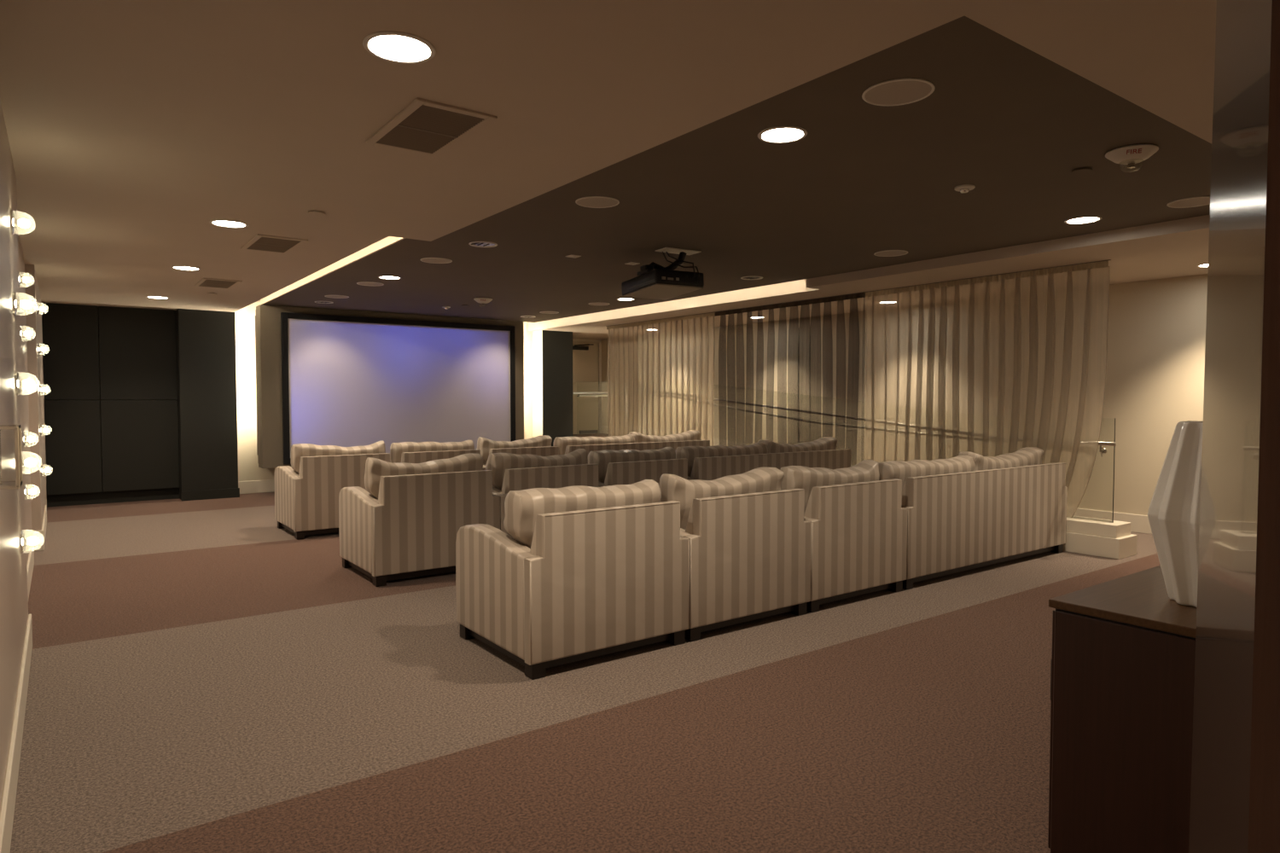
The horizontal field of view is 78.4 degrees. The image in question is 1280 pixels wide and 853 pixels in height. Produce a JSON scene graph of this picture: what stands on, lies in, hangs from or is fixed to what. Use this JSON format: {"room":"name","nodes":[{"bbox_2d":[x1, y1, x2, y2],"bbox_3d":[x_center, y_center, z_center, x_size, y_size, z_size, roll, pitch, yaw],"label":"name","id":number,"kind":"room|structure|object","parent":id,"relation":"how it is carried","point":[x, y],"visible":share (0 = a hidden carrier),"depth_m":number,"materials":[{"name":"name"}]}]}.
{"room":"home theater","nodes":[
{"label":"home theater","id":0,"kind":"room"},
{"bbox_2d":[0,99,28,807],"bbox_3d":[-1.706,0.044,1.571,0.520,2.800,7.350,-2,3,-36],"label":"wall","id":1,"kind":"structure","parent":0,"point":[14,598],"depth_m":3.41,"materials":[{"name":"paint"}]},
{"bbox_2d":[0,424,22,489],"bbox_3d":[-2.187,0.103,2.716,0.069,0.212,0.212,-2,3,-36],"label":"picture frame","id":2,"kind":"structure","parent":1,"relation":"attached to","point":[16,484],"depth_m":2.65,"materials":[{"name":"clear plastic"}]},
{"bbox_2d":[0,614,32,852],"bbox_3d":[-1.525,1.335,1.824,0.016,0.200,7.267,-2,3,-36],"label":"baseboard","id":3,"kind":"structure","parent":1,"relation":"attached to","point":[8,803],"depth_m":3.01,"materials":[{"name":"beige paint"}]},
{"bbox_2d":[11,290,32,315],"bbox_3d":[-3.135,-0.624,4.005,0.099,0.124,0.124,-2,3,-36],"label":"wall light","id":4,"kind":"object","parent":1,"relation":"attached to","point":[16,303],"visible":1,"depth_m":3.97,"materials":[{"name":"white glass"}]},
{"bbox_2d":[10,209,35,234],"bbox_3d":[-3.135,-1.034,3.990,0.099,0.124,0.124,-2,3,-36],"label":"wall light","id":5,"kind":"object","parent":1,"relation":"attached to","point":[14,222],"visible":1,"depth_m":3.96,"materials":[{"name":"white glass"}]},
{"bbox_2d":[14,371,40,395],"bbox_3d":[-3.135,-0.219,4.019,0.099,0.124,0.124,-2,3,-36],"label":"wall light","id":6,"kind":"object","parent":1,"relation":"attached to","point":[19,383],"visible":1,"depth_m":3.99,"materials":[{"name":"glass"}]},
{"bbox_2d":[19,529,44,554],"bbox_3d":[-3.135,0.590,4.048,0.099,0.124,0.124,-2,3,-36],"label":"wall light","id":7,"kind":"object","parent":1,"relation":"attached to","point":[32,540],"visible":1,"depth_m":4.02,"materials":[{"name":"white glass"}]},
{"bbox_2d":[22,451,41,474],"bbox_3d":[-3.135,0.185,4.034,0.099,0.124,0.124,-2,3,-36],"label":"wall light","id":8,"kind":"object","parent":1,"relation":"attached to","point":[30,462],"visible":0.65,"depth_m":4.02,"materials":[{"name":"white glass"}]},
{"bbox_2d":[17,230,32,564],"bbox_3d":[-5.218,-0.125,6.277,0.465,2.800,4.400,-2,3,-36],"label":"wall","id":9,"kind":"structure","parent":0,"point":[20,248],"depth_m":6.66,"materials":[{"name":"paint"}]},
{"bbox_2d":[18,271,30,287],"bbox_3d":[-4.635,-1.108,5.927,0.099,0.124,0.124,-2,3,-36],"label":"wall light","id":10,"kind":"object","parent":9,"relation":"attached to","point":[21,279],"visible":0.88,"depth_m":5.90,"materials":[{"name":"white glass"}]},
{"bbox_2d":[20,325,32,341],"bbox_3d":[-4.635,-0.703,5.941,0.099,0.124,0.124,-2,3,-36],"label":"wall light","id":11,"kind":"object","parent":9,"relation":"attached to","point":[28,334],"visible":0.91,"depth_m":5.92,"materials":[{"name":"white glass"}]},
{"bbox_2d":[23,431,34,447],"bbox_3d":[-4.635,0.096,5.970,0.099,0.124,0.124,-2,3,-36],"label":"wall light","id":12,"kind":"object","parent":9,"relation":"attached to","point":[31,439],"visible":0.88,"depth_m":5.95,"materials":[{"name":"white glass"}]},
{"bbox_2d":[26,545,34,599],"bbox_3d":[-4.620,1.189,5.918,0.016,0.200,2.996,-2,3,-36],"label":"baseboard","id":13,"kind":"structure","parent":9,"relation":"attached to","point":[30,565],"depth_m":6.33,"materials":[{"name":"beige paint"}]},
{"bbox_2d":[24,483,40,500],"bbox_3d":[-4.635,0.496,5.984,0.099,0.124,0.124,-2,3,-36],"label":"wall light","id":14,"kind":"object","parent":9,"relation":"attached to","point":[27,491],"visible":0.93,"depth_m":5.96,"materials":[{"name":"white glass"}]},
{"bbox_2d":[24,264,46,530],"bbox_3d":[-7.362,-0.231,9.230,0.528,2.800,4.200,-2,3,-36],"label":"wall","id":15,"kind":"structure","parent":0,"point":[35,362],"depth_m":7.70,"materials":[{"name":"paint"}]},
{"bbox_2d":[32,530,44,551],"bbox_3d":[-5.920,1.124,7.722,0.089,0.200,0.016,-2,3,-36],"label":"baseboard","id":16,"kind":"structure","parent":15,"relation":"attached to","point":[40,546],"depth_m":7.72,"materials":[{"name":"beige paint"}]},
{"bbox_2d":[41,505,46,543],"bbox_3d":[-6.578,1.090,8.675,0.016,0.200,2.300,-2,3,-36],"label":"baseboard","id":17,"kind":"structure","parent":15,"relation":"attached to","point":[44,520],"depth_m":8.58,"materials":[{"name":"beige paint"}]},
{"bbox_2d":[39,424,52,436],"bbox_3d":[-6.070,0.038,8.018,0.099,0.124,0.124,-2,3,-36],"label":"wall light","id":18,"kind":"object","parent":15,"relation":"attached to","point":[41,430],"visible":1,"depth_m":7.99,"materials":[{"name":"white glass"}]},
{"bbox_2d":[41,299,532,482],"bbox_3d":[-5.193,-0.600,13.245,8.800,3.250,0.300,-2,3,-36],"label":"wall","id":19,"kind":"structure","parent":0,"point":[248,468],"depth_m":12.36,"materials":[{"name":"beige paint"}]},
{"bbox_2d":[41,302,99,400],"bbox_3d":[-7.919,-1.033,10.934,0.626,1.320,0.148,-2,3,-36],"label":"wall panel","id":20,"kind":"object","parent":19,"relation":"attached to","point":[71,362],"visible":0.98,"depth_m":10.87,"materials":[{"name":"black wood"}]},
{"bbox_2d":[44,400,102,495],"bbox_3d":[-7.919,0.284,10.981,0.626,1.305,0.148,-2,3,-36],"label":"wall panel","id":21,"kind":"object","parent":19,"relation":"attached to","point":[73,447],"visible":1,"depth_m":10.92,"materials":[{"name":"black fabric"}]},
{"bbox_2d":[46,488,179,507],"bbox_3d":[-7.570,1.010,11.310,1.610,0.170,0.080,-2,3,-36],"label":"baseboard","id":22,"kind":"structure","parent":19,"relation":"attached to","point":[169,493],"depth_m":11.26,"materials":[{"name":"black wood"}]},
{"bbox_2d":[98,306,177,400],"bbox_3d":[-7.283,-1.050,11.403,0.944,1.320,0.148,-2,3,-36],"label":"wall panel","id":23,"kind":"object","parent":19,"relation":"attached to","point":[137,346],"visible":0.98,"depth_m":11.33,"materials":[{"name":"black wood"}]},
{"bbox_2d":[99,400,179,492],"bbox_3d":[-7.283,0.267,11.451,0.944,1.305,0.148,-2,3,-36],"label":"wall panel","id":24,"kind":"object","parent":19,"relation":"attached to","point":[139,439],"visible":0.94,"depth_m":11.38,"materials":[{"name":"black fabric"}]},
{"bbox_2d":[175,308,239,501],"bbox_3d":[-6.513,-0.324,11.813,0.765,2.800,0.450,-2,3,-36],"label":"column","id":25,"kind":"structure","parent":19,"relation":"attached to","point":[206,340],"depth_m":11.64,"materials":[{"name":"black wood"}]},
{"bbox_2d":[238,479,274,494],"bbox_3d":[-4.222,0.905,13.819,5.280,0.200,0.018,-2,3,-36],"label":"baseboard","id":26,"kind":"structure","parent":19,"relation":"attached to","point":[268,485],"depth_m":12.44,"materials":[{"name":"beige paint"}]},
{"bbox_2d":[531,330,542,437],"bbox_3d":[-1.720,-0.452,15.383,0.660,2.800,0.400,-2,3,-36],"label":"trim","id":27,"kind":"structure","parent":19,"relation":"attached to","point":[536,335],"depth_m":15.16,"materials":[{"name":"beige paint"}]},
{"bbox_2d":[255,304,523,468],"bbox_3d":[-4.125,-0.652,13.362,4.400,2.445,0.780,-2,3,-36],"label":"wall","id":28,"kind":"structure","parent":0,"point":[268,339],"depth_m":11.89,"materials":[{"name":"brown paint"}]},
{"bbox_2d":[261,236,405,304],"bbox_3d":[-3.719,-1.809,9.116,0.020,0.158,6.540,-2,3,-36],"label":"light","id":29,"kind":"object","parent":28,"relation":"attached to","point":[388,241],"depth_m":8.50,"materials":[{"name":"beige paint"}]},
{"bbox_2d":[280,312,515,464],"bbox_3d":[-3.841,-0.617,13.046,3.910,2.297,0.063,-2,3,-36],"label":"projection screen","id":30,"kind":"object","parent":28,"relation":"attached to","point":[347,381],"visible":0.77,"depth_m":12.88,"materials":[{"name":"white fabric"}]},
{"bbox_2d":[10,492,1160,852],"bbox_3d":[-0.637,1.240,8.655,10.600,0.100,17.400,-2,3,-36],"label":"floor","id":31,"kind":"structure","parent":0,"point":[206,677],"depth_m":3.73,"materials":[{"name":"carpet"}]},
{"bbox_2d":[274,441,389,540],"bbox_3d":[-3.495,0.674,8.998,1.094,1.008,0.985,-2,3,-36],"label":"armchair","id":32,"kind":"object","parent":31,"relation":"on","point":[307,492],"visible":0.75,"depth_m":8.51,"materials":[{"name":"fabric"}]},
{"bbox_2d":[290,441,385,473],"bbox_3d":[-3.403,0.426,8.871,1.016,0.503,0.303,-2,3,-36],"label":"cushion","id":33,"kind":"object","parent":32,"relation":"on","point":[299,450],"depth_m":8.67,"materials":[{"name":"fabric"}]},
{"bbox_2d":[338,453,500,587],"bbox_3d":[-1.950,0.746,6.907,1.094,1.013,0.985,-2,3,-36],"label":"armchair","id":34,"kind":"object","parent":31,"relation":"on","point":[406,522],"visible":0.98,"depth_m":6.48,"materials":[{"name":"fabric"}]},
{"bbox_2d":[364,453,483,499],"bbox_3d":[-1.859,0.498,6.782,1.016,0.508,0.300,-2,3,-36],"label":"cushion","id":35,"kind":"object","parent":34,"relation":"on","point":[375,468],"depth_m":6.60,"materials":[{"name":"fabric"}]},
{"bbox_2d":[389,439,485,470],"bbox_3d":[-2.610,0.662,9.651,1.094,0.986,0.985,-2,3,-36],"label":"armchair","id":36,"kind":"object","parent":31,"relation":"on","point":[407,452],"visible":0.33,"depth_m":9.25,"materials":[{"name":"fabric"}]},
{"bbox_2d":[389,439,474,463],"bbox_3d":[-2.517,0.414,9.523,1.016,0.481,0.305,-2,3,-36],"label":"cushion","id":37,"kind":"object","parent":36,"relation":"on","point":[396,449],"depth_m":9.32,"materials":[{"name":"fabric"}]},
{"bbox_2d":[476,435,558,470],"bbox_3d":[-1.725,0.624,10.304,1.094,1.013,0.985,-2,3,-36],"label":"armchair","id":38,"kind":"object","parent":31,"relation":"on","point":[538,445],"visible":0.26,"depth_m":9.97,"materials":[{"name":"fabric"}]},
{"bbox_2d":[485,448,599,538],"bbox_3d":[-1.065,0.725,7.561,1.094,1.008,0.985,-2,3,-36],"label":"armchair","id":39,"kind":"object","parent":31,"relation":"on","point":[510,472],"visible":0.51,"depth_m":7.14,"materials":[{"name":"fabric"}]},
{"bbox_2d":[485,448,587,490],"bbox_3d":[-0.974,0.477,7.435,1.016,0.503,0.303,-2,3,-36],"label":"cushion","id":40,"kind":"object","parent":39,"relation":"on","point":[497,462],"depth_m":7.19,"materials":[{"name":"fabric"}]},
{"bbox_2d":[541,330,573,446],"bbox_3d":[-1.590,-0.446,15.217,0.668,2.800,0.020,-2,3,-36],"label":"pillar","id":41,"kind":"structure","parent":31,"relation":"on","point":[557,346],"depth_m":15.19,"materials":[{"name":"black paint"}]},
{"bbox_2d":[455,479,689,680],"bbox_3d":[-0.429,0.834,4.850,1.094,0.986,0.985,-2,3,-36],"label":"armchair","id":42,"kind":"object","parent":31,"relation":"on","point":[585,573],"visible":1,"depth_m":4.45,"materials":[{"name":"fabric"}]},
{"bbox_2d":[503,479,661,548],"bbox_3d":[-0.336,0.586,4.721,1.016,0.481,0.305,-2,3,-36],"label":"cushion","id":43,"kind":"object","parent":42,"relation":"on","point":[521,508],"depth_m":4.48,"materials":[{"name":"fabric"}]},
{"bbox_2d":[573,433,613,437],"bbox_3d":[1.702,0.679,12.851,1.390,0.718,10.600,-2,3,-36],"label":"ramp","id":44,"kind":"object","parent":31,"relation":"on","point":[602,435],"visible":0.14,"depth_m":16.51,"materials":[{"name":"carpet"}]},
{"bbox_2d":[552,430,709,458],"bbox_3d":[-0.247,0.583,11.395,2.560,1.017,0.985,-2,3,-36],"label":"loveseat","id":45,"kind":"object","parent":31,"relation":"on","point":[637,441],"visible":0.29,"depth_m":11.01,"materials":[{"name":"fabric"}]},
{"bbox_2d":[552,434,634,454],"bbox_3d":[-0.638,0.363,10.915,1.265,0.482,0.306,-2,3,-36],"label":"cushion","id":46,"kind":"object","parent":45,"relation":"on","point":[562,442],"depth_m":10.71,"materials":[{"name":"fabric"}]},
{"bbox_2d":[628,430,700,442],"bbox_3d":[0.351,0.322,11.645,1.265,0.512,0.303,-2,3,-36],"label":"cushion","id":47,"kind":"object","parent":45,"relation":"on","point":[693,434],"depth_m":11.54,"materials":[{"name":"fabric"}]},
{"bbox_2d":[587,447,687,487],"bbox_3d":[-0.180,0.713,8.214,1.094,0.986,0.985,-2,3,-36],"label":"armchair","id":48,"kind":"object","parent":31,"relation":"on","point":[622,467],"visible":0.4,"depth_m":7.80,"materials":[{"name":"fabric"}]},
{"bbox_2d":[659,467,811,641],"bbox_3d":[0.456,0.797,5.503,1.094,1.013,0.985,-2,3,-36],"label":"armchair","id":49,"kind":"object","parent":31,"relation":"on","point":[749,538],"visible":0.75,"depth_m":5.09,"materials":[{"name":"fabric"}]},
{"bbox_2d":[659,467,784,529],"bbox_3d":[0.547,0.548,5.377,1.016,0.508,0.300,-2,3,-36],"label":"cushion","id":50,"kind":"object","parent":49,"relation":"on","point":[672,487],"depth_m":5.19,"materials":[{"name":"fabric"}]},
{"bbox_2d":[675,436,850,480],"bbox_3d":[1.298,0.658,9.305,2.560,1.017,0.985,-2,3,-36],"label":"loveseat","id":51,"kind":"object","parent":31,"relation":"on","point":[715,462],"visible":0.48,"depth_m":8.83,"materials":[{"name":"fabric"}]},
{"bbox_2d":[675,442,767,477],"bbox_3d":[0.907,0.438,8.825,1.265,0.482,0.306,-2,3,-36],"label":"cushion","id":52,"kind":"object","parent":51,"relation":"on","point":[689,453],"depth_m":8.61,"materials":[{"name":"fabric"}]},
{"bbox_2d":[757,436,837,453],"bbox_3d":[1.896,0.397,9.555,1.265,0.512,0.303,-2,3,-36],"label":"cushion","id":53,"kind":"object","parent":51,"relation":"on","point":[826,443],"depth_m":9.46,"materials":[{"name":"fabric"}]},
{"bbox_2d":[780,459,907,612],"bbox_3d":[1.341,0.776,6.156,1.094,1.008,0.985,-2,3,-36],"label":"armchair","id":54,"kind":"object","parent":31,"relation":"on","point":[858,520],"visible":0.68,"depth_m":5.74,"materials":[{"name":"fabric"}]},
{"bbox_2d":[780,459,879,514],"bbox_3d":[1.432,0.528,6.030,1.016,0.503,0.303,-2,3,-36],"label":"cushion","id":55,"kind":"object","parent":54,"relation":"on","point":[795,477],"depth_m":5.81,"materials":[{"name":"fabric"}]},
{"bbox_2d":[878,447,1067,590],"bbox_3d":[2.819,0.732,7.247,2.560,1.017,0.985,-2,3,-36],"label":"loveseat","id":56,"kind":"object","parent":31,"relation":"on","point":[966,511],"visible":0.77,"depth_m":6.75,"materials":[{"name":"fabric"}]},
{"bbox_2d":[878,455,975,489],"bbox_3d":[2.428,0.512,6.767,1.265,0.482,0.306,-2,3,-36],"label":"cushion","id":57,"kind":"object","parent":56,"relation":"on","point":[902,470],"depth_m":6.57,"materials":[{"name":"fabric"}]},
{"bbox_2d":[958,447,1043,471],"bbox_3d":[3.417,0.470,7.497,1.265,0.512,0.303,-2,3,-36],"label":"cushion","id":58,"kind":"object","parent":56,"relation":"on","point":[1027,456],"depth_m":7.41,"materials":[{"name":"fabric"}]},
{"bbox_2d":[1062,516,1137,559],"bbox_3d":[1.672,0.732,11.395,0.390,0.720,9.910,-2,3,-36],"label":"step","id":59,"kind":"structure","parent":31,"relation":"on","point":[1114,540],"depth_m":7.48,"materials":[{"name":"beige paint"}]},
{"bbox_2d":[573,385,1003,443],"bbox_3d":[1.351,0.016,11.828,0.173,1.520,8.690,-2,3,-36],"label":"glass balustrade","id":60,"kind":"object","parent":59,"relation":"on","point":[595,393],"visible":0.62,"depth_m":10.98,"materials":[{"name":"clear glass"}]},
{"bbox_2d":[1066,418,1116,523],"bbox_3d":[4.221,0.408,7.862,0.112,1.000,1.020,-2,3,-36],"label":"glass balustrade","id":61,"kind":"object","parent":59,"relation":"on","point":[1102,450],"visible":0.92,"depth_m":7.52,"materials":[{"name":"clear glass"}]},
{"bbox_2d":[1047,565,1196,852],"bbox_3d":[2.146,0.976,2.790,1.600,0.850,0.634,-2,3,-36],"label":"sideboard","id":62,"kind":"object","parent":31,"relation":"on","point":[1122,661],"visible":0.72,"depth_m":2.40,"materials":[{"name":"brown wood"}]},
{"bbox_2d":[1147,420,1203,607],"bbox_3d":[1.804,0.273,2.475,0.330,0.577,0.335,1,2,15],"label":"vase","id":63,"kind":"object","parent":62,"relation":"on","point":[1173,513],"visible":0.41,"depth_m":2.44,"materials":[{"name":"white ceramic"}]},
{"bbox_2d":[0,0,1216,339],"bbox_3d":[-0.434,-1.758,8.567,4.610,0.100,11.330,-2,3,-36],"label":"ceiling","id":64,"kind":"structure","parent":0,"point":[1001,118],"depth_m":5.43,"materials":[{"name":"brown paint"}]},
{"bbox_2d":[171,265,201,270],"bbox_3d":[-4.520,-1.577,7.819,0.260,0.008,0.260,-2,3,-36],"label":"recessed light","id":65,"kind":"object","parent":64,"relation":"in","point":[177,267],"visible":1,"depth_m":7.83,"materials":[{"name":"beige glass"}]},
{"bbox_2d":[193,278,242,289],"bbox_3d":[-4.767,-1.613,8.859,0.380,0.012,0.720,-2,3,-36],"label":"ceiling vent","id":66,"kind":"object","parent":64,"relation":"in","point":[204,282],"visible":1,"depth_m":8.83,"materials":[{"name":"metal"}]},
{"bbox_2d":[209,219,248,227],"bbox_3d":[-3.052,-1.506,5.832,0.260,0.008,0.260,-2,3,-36],"label":"recessed light","id":67,"kind":"object","parent":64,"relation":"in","point":[222,223],"visible":1,"depth_m":5.83,"materials":[{"name":"beige glass"}]},
{"bbox_2d":[240,233,308,254],"bbox_3d":[-3.086,-1.532,6.609,0.380,0.012,0.720,-2,3,-36],"label":"ceiling vent","id":68,"kind":"object","parent":64,"relation":"in","point":[259,242],"visible":1,"depth_m":6.57,"materials":[{"name":"beige metal"}]},
{"bbox_2d":[308,210,325,215],"bbox_3d":[-2.258,-1.492,5.481,0.110,0.018,0.110,-2,3,-36],"label":"sprinkler","id":69,"kind":"object","parent":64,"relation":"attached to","point":[311,212],"visible":1,"depth_m":5.47,"materials":[{"name":"grey metal"}]},
{"bbox_2d":[324,295,349,298],"bbox_3d":[-4.163,-1.784,10.780,0.316,0.008,0.316,-2,3,-36],"label":"ceiling speaker","id":70,"kind":"object","parent":64,"relation":"attached to","point":[327,296],"visible":1,"depth_m":10.74,"materials":[{"name":"beige"}]},
{"bbox_2d":[356,281,383,285],"bbox_3d":[-3.292,-1.741,9.584,0.316,0.008,0.316,-2,3,-36],"label":"ceiling speaker","id":71,"kind":"object","parent":64,"relation":"attached to","point":[363,283],"visible":1,"depth_m":9.54,"materials":[{"name":"beige"}]},
{"bbox_2d":[378,275,401,279],"bbox_3d":[-2.895,-1.723,9.082,0.260,0.008,0.260,-2,3,-36],"label":"recessed light","id":72,"kind":"object","parent":64,"relation":"in","point":[387,277],"visible":1,"depth_m":9.09,"materials":[{"name":"beige"}]},
{"bbox_2d":[362,30,436,63],"bbox_3d":[-0.890,-1.401,2.907,0.260,0.008,0.260,-2,3,-36],"label":"recessed light","id":73,"kind":"object","parent":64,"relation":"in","point":[398,47],"visible":1,"depth_m":2.90,"materials":[{"name":"white"}]},
{"bbox_2d":[365,98,497,157],"bbox_3d":[-1.024,-1.431,3.795,0.380,0.012,0.720,-2,3,-36],"label":"ceiling vent","id":74,"kind":"object","parent":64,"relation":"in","point":[426,127],"visible":1,"depth_m":3.75,"materials":[{"name":"metal"}]},
{"bbox_2d":[419,257,452,263],"bbox_3d":[-2.064,-1.682,7.956,0.316,0.008,0.316,-2,3,-36],"label":"ceiling speaker","id":75,"kind":"object","parent":64,"relation":"attached to","point":[433,260],"visible":1,"depth_m":7.94,"materials":[{"name":"beige"}]},
{"bbox_2d":[421,258,450,262],"bbox_3d":[-2.064,-1.683,7.956,0.292,0.007,0.292,-2,3,-36],"label":"grille","id":76,"kind":"object","parent":75,"relation":"attached to","point":[427,260],"depth_m":7.94,"materials":[{"name":"beige metal"}]},
{"bbox_2d":[468,241,497,247],"bbox_3d":[-1.422,-1.651,7.122,0.260,0.010,0.260,-2,3,-36],"label":"ceiling vent","id":77,"kind":"object","parent":64,"relation":"in","point":[479,244],"visible":1,"depth_m":7.11,"materials":[{"name":"white metal"}]},
{"bbox_2d":[473,297,492,306],"bbox_3d":[-2.201,-1.737,11.020,0.260,0.124,0.260,0,2,-11],"label":"fire alarm","id":78,"kind":"object","parent":64,"relation":"attached to","point":[481,300],"visible":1,"depth_m":10.94,"materials":[{"name":"beige plastic"}]},
{"bbox_2d":[575,196,619,208],"bbox_3d":[-0.303,-1.597,5.591,0.316,0.008,0.316,-2,3,-36],"label":"ceiling speaker","id":79,"kind":"object","parent":64,"relation":"attached to","point":[589,201],"visible":1,"depth_m":5.57,"materials":[{"name":"beige metal"}]},
{"bbox_2d":[606,312,715,446],"bbox_3d":[0.273,-0.529,13.002,0.080,2.465,2.890,-2,3,-36],"label":"curtain","id":80,"kind":"object","parent":64,"relation":"hanging from","point":[629,344],"visible":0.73,"depth_m":12.83,"materials":[{"name":"beige fabric"}]},
{"bbox_2d":[636,247,701,275],"bbox_3d":[0.277,-1.551,7.459,0.540,0.237,0.300,-1,2,-31],"label":"mount","id":81,"kind":"object","parent":64,"relation":"attached to","point":[683,253],"visible":0.7,"depth_m":7.42,"materials":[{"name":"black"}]},
{"bbox_2d":[621,251,703,299],"bbox_3d":[0.215,-1.461,7.445,0.517,0.406,0.839,-1,2,-27],"label":"projector","id":82,"kind":"object","parent":81,"relation":"hanging from","point":[657,283],"visible":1,"depth_m":7.25,"materials":[{"name":"black plastic"}]},
{"bbox_2d":[740,275,762,279],"bbox_3d":[1.299,-1.723,9.109,0.260,0.010,0.260,-2,3,-36],"label":"recessed light","id":83,"kind":"object","parent":64,"relation":"in","point":[753,277],"visible":1,"depth_m":9.09,"materials":[{"name":"grey metal"}]},
{"bbox_2d":[757,125,807,143],"bbox_3d":[0.755,-1.546,4.160,0.260,0.008,0.260,-2,3,-36],"label":"recessed light","id":84,"kind":"object","parent":64,"relation":"in","point":[783,134],"visible":1,"depth_m":4.16,"materials":[{"name":"beige glass"}]},
{"bbox_2d":[714,292,865,316],"bbox_3d":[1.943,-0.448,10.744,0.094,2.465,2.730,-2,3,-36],"label":"rail","id":85,"kind":"object","parent":64,"relation":"hanging from","point":[862,294],"visible":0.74,"depth_m":10.53,"materials":[{"name":"black metal"}]},
{"bbox_2d":[605,259,1111,326],"bbox_3d":[1.903,-1.685,10.751,0.024,0.004,8.440,-2,3,-36],"label":"trim","id":86,"kind":"structure","parent":64,"relation":"attached to","point":[1108,259],"depth_m":9.21,"materials":[{"name":"brown"}]},
{"bbox_2d":[873,250,907,256],"bbox_3d":[2.418,-1.668,7.562,0.316,0.008,0.316,-2,3,-36],"label":"ceiling speaker","id":87,"kind":"object","parent":64,"relation":"attached to","point":[888,253],"visible":1,"depth_m":7.54,"materials":[{"name":"beige"}]},
{"bbox_2d":[875,250,907,255],"bbox_3d":[2.418,-1.669,7.562,0.292,0.007,0.292,-2,3,-36],"label":"grille","id":88,"kind":"object","parent":87,"relation":"attached to","point":[882,253],"depth_m":7.54,"materials":[{"name":"beige metal"}]},
{"bbox_2d":[861,77,934,105],"bbox_3d":[1.178,-1.526,3.587,0.316,0.008,0.316,-2,3,-36],"label":"ceiling speaker","id":89,"kind":"object","parent":64,"relation":"attached to","point":[906,90],"visible":1,"depth_m":3.57,"materials":[{"name":"white"}]},
{"bbox_2d":[954,184,975,193],"bbox_3d":[2.150,-1.570,5.200,0.128,0.041,0.128,-2,3,-36],"label":"smoke detector","id":90,"kind":"object","parent":64,"relation":"attached to","point":[963,189],"visible":1,"depth_m":5.17,"materials":[{"name":"beige plastic"}]},
{"bbox_2d":[864,260,1109,517],"bbox_3d":[3.583,-0.368,8.524,0.081,2.465,2.792,-2,3,-36],"label":"curtain","id":91,"kind":"object","parent":64,"relation":"hanging from","point":[1042,404],"visible":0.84,"depth_m":8.31,"materials":[{"name":"beige fabric"}]},
{"bbox_2d":[1071,168,1092,174],"bbox_3d":[2.704,-1.568,4.803,0.110,0.018,0.110,-2,3,-36],"label":"sprinkler","id":92,"kind":"object","parent":64,"relation":"attached to","point":[1081,171],"visible":1,"depth_m":4.79,"materials":[{"name":"grey metal"}]},
{"bbox_2d":[1064,215,1102,224],"bbox_3d":[3.471,-1.618,6.153,0.260,0.008,0.260,-2,3,-36],"label":"recessed light","id":93,"kind":"object","parent":64,"relation":"in","point":[1086,219],"visible":1,"depth_m":6.15,"materials":[{"name":"beige"}]},
{"bbox_2d":[1105,144,1158,173],"bbox_3d":[2.777,-1.501,4.437,0.260,0.124,0.260,1,2,26],"label":"fire alarm","id":94,"kind":"object","parent":64,"relation":"attached to","point":[1130,155],"visible":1,"depth_m":4.37,"materials":[{"name":"beige plastic"}]},
{"bbox_2d":[1166,196,1210,208],"bbox_3d":[3.938,-1.597,5.588,0.316,0.008,0.316,-2,3,-36],"label":"ceiling speaker","id":95,"kind":"object","parent":64,"relation":"attached to","point":[1199,200],"visible":0.77,"depth_m":5.59,"materials":[{"name":"beige metal"}]},
{"bbox_2d":[601,273,1207,515],"bbox_3d":[3.529,-0.419,11.675,0.200,3.000,17.400,-2,3,-36],"label":"wall","id":96,"kind":"structure","parent":0,"point":[1155,360],"depth_m":10.18,"materials":[{"name":"beige paint"}]},
{"bbox_2d":[601,425,1151,534],"bbox_3d":[3.264,0.624,11.890,0.016,0.900,14.000,-2,3,-36],"label":"baseboard","id":97,"kind":"structure","parent":96,"relation":"attached to","point":[1140,524],"depth_m":9.03,"materials":[{"name":"beige paint"}]},
{"bbox_3d":[-1.495,-0.616,17.160,1.800,3.000,0.200,-2,3,-36],"label":"wall","id":98,"kind":"structure","parent":0,"visible":0},
{"bbox_2d":[572,342,598,434],"bbox_3d":[-1.213,-0.832,17.041,0.880,1.998,0.310,-2,3,-36],"label":"door","id":99,"kind":"structure","parent":98,"relation":"in","point":[584,355],"depth_m":17.18,"materials":[{"name":"beige paint"}]},
{"bbox_2d":[572,338,601,433],"bbox_3d":[-1.296,-0.872,17.130,1.055,2.075,0.070,-2,3,-36],"label":"trim","id":100,"kind":"structure","parent":98,"relation":"attached to","point":[599,341],"depth_m":17.39,"materials":[{"name":"beige paint"}]},
{"bbox_3d":[0.940,0.078,0.616,1.560,2.800,0.170,-2,3,-36],"label":"wall","id":101,"kind":"structure","parent":0,"visible":0},
{"bbox_2d":[1188,0,1272,852],"bbox_3d":[0.393,0.082,0.498,0.061,2.780,0.740,1,2,34],"label":"column","id":102,"kind":"structure","parent":101,"relation":"in","point":[1224,661],"depth_m":0.40,"materials":[{"name":"brown metal"}]},
{"bbox_2d":[1247,0,1279,852],"bbox_3d":[0.175,0.093,0.193,0.016,2.800,0.037,-2,3,-36],"label":"trim","id":103,"kind":"structure","parent":101,"relation":"attached to","point":[1264,818],"depth_m":0.20,"materials":[{"name":"brown wood"}]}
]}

